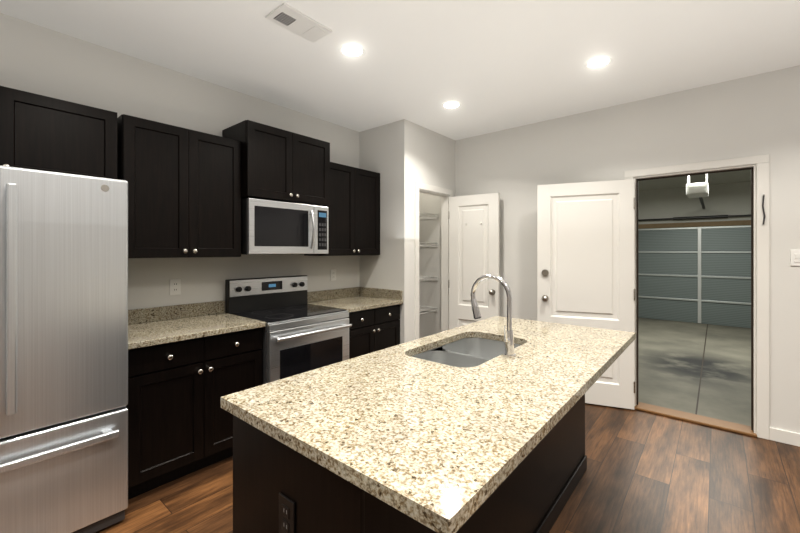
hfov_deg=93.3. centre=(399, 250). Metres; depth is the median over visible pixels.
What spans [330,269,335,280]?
outlet
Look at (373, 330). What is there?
base cabinet
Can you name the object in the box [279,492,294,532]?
outlet
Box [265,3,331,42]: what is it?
ceiling vent
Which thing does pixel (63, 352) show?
refrigerator
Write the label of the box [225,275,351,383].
range
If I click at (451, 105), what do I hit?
recessed light
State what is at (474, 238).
pantry door
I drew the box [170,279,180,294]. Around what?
outlet
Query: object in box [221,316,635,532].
island countertop
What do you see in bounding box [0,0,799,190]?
ceiling
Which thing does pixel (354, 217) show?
upper cabinet
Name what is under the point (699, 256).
garage door
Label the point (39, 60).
wall
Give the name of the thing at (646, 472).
floor
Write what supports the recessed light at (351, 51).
in the ceiling
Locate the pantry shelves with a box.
[419,212,437,313]
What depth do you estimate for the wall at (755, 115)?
3.33 m
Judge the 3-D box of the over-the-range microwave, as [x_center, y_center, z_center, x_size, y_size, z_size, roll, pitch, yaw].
[-1.029,-0.187,3.259,0.450,0.430,0.766,0,0,40]
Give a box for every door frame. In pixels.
[415,182,452,339]
[625,154,768,439]
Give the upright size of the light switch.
0.118 m
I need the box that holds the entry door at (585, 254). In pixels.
[537,179,634,409]
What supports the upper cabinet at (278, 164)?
attached to the wall at (39, 60)
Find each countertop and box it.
[128,300,265,349]
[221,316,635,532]
[307,287,402,312]
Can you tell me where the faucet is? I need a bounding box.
[471,274,515,356]
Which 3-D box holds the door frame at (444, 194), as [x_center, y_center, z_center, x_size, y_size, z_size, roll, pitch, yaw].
[0.357,0.345,4.302,0.116,2.150,0.730,0,0,40]
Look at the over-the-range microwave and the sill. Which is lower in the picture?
the sill
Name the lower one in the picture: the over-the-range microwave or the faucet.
the faucet
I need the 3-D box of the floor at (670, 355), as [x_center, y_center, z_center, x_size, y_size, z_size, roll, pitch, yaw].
[4.452,1.550,5.788,8.000,0.060,6.410,0,0,40]
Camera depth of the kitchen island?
1.24 m
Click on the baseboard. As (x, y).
(784, 436)
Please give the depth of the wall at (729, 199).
8.04 m
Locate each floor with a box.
[95,403,799,532]
[638,317,750,425]
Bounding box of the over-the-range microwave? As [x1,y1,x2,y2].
[241,198,328,254]
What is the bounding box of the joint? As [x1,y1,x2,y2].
[695,324,707,413]
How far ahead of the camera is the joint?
4.57 m
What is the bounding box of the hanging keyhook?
[762,195,764,224]
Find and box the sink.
[409,332,524,367]
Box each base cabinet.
[125,328,262,499]
[347,304,399,358]
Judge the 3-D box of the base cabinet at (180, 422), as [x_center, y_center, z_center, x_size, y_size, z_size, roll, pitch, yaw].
[-1.466,0.981,2.588,0.643,0.878,0.816,0,0,40]
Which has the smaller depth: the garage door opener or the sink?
the sink
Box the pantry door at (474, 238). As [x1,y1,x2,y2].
[448,193,499,329]
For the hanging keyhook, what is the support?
attached to the door frame at (758, 166)
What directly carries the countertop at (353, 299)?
on the base cabinet at (373, 330)
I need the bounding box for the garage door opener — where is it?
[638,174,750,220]
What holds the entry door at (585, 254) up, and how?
in the wall at (755, 115)
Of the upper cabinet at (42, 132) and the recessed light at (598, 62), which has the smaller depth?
the upper cabinet at (42, 132)
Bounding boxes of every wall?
[0,13,358,309]
[359,119,454,343]
[419,65,799,432]
[638,181,750,228]
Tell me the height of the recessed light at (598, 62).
0.004 m
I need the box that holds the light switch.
[790,250,799,265]
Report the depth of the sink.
2.20 m
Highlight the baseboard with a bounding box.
[769,427,799,446]
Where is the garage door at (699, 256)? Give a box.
[638,225,750,327]
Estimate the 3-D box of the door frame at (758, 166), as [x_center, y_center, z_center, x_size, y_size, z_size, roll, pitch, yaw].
[2.458,0.392,3.198,0.947,2.256,0.152,0,0,40]
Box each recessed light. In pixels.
[338,44,365,57]
[441,102,460,108]
[584,57,612,68]
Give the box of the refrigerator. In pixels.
[0,165,127,532]
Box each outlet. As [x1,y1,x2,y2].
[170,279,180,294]
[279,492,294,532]
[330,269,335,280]
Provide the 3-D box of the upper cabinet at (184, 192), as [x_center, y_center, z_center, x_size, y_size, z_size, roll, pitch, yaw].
[-1.564,-0.398,2.691,0.361,0.885,0.752,0,0,40]
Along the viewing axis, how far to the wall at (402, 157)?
4.00 m
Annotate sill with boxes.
[634,402,756,436]
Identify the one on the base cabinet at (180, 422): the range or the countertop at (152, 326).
the countertop at (152, 326)
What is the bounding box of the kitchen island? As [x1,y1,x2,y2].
[233,392,586,532]
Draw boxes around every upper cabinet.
[0,86,116,178]
[117,114,240,257]
[222,120,329,205]
[304,162,379,255]

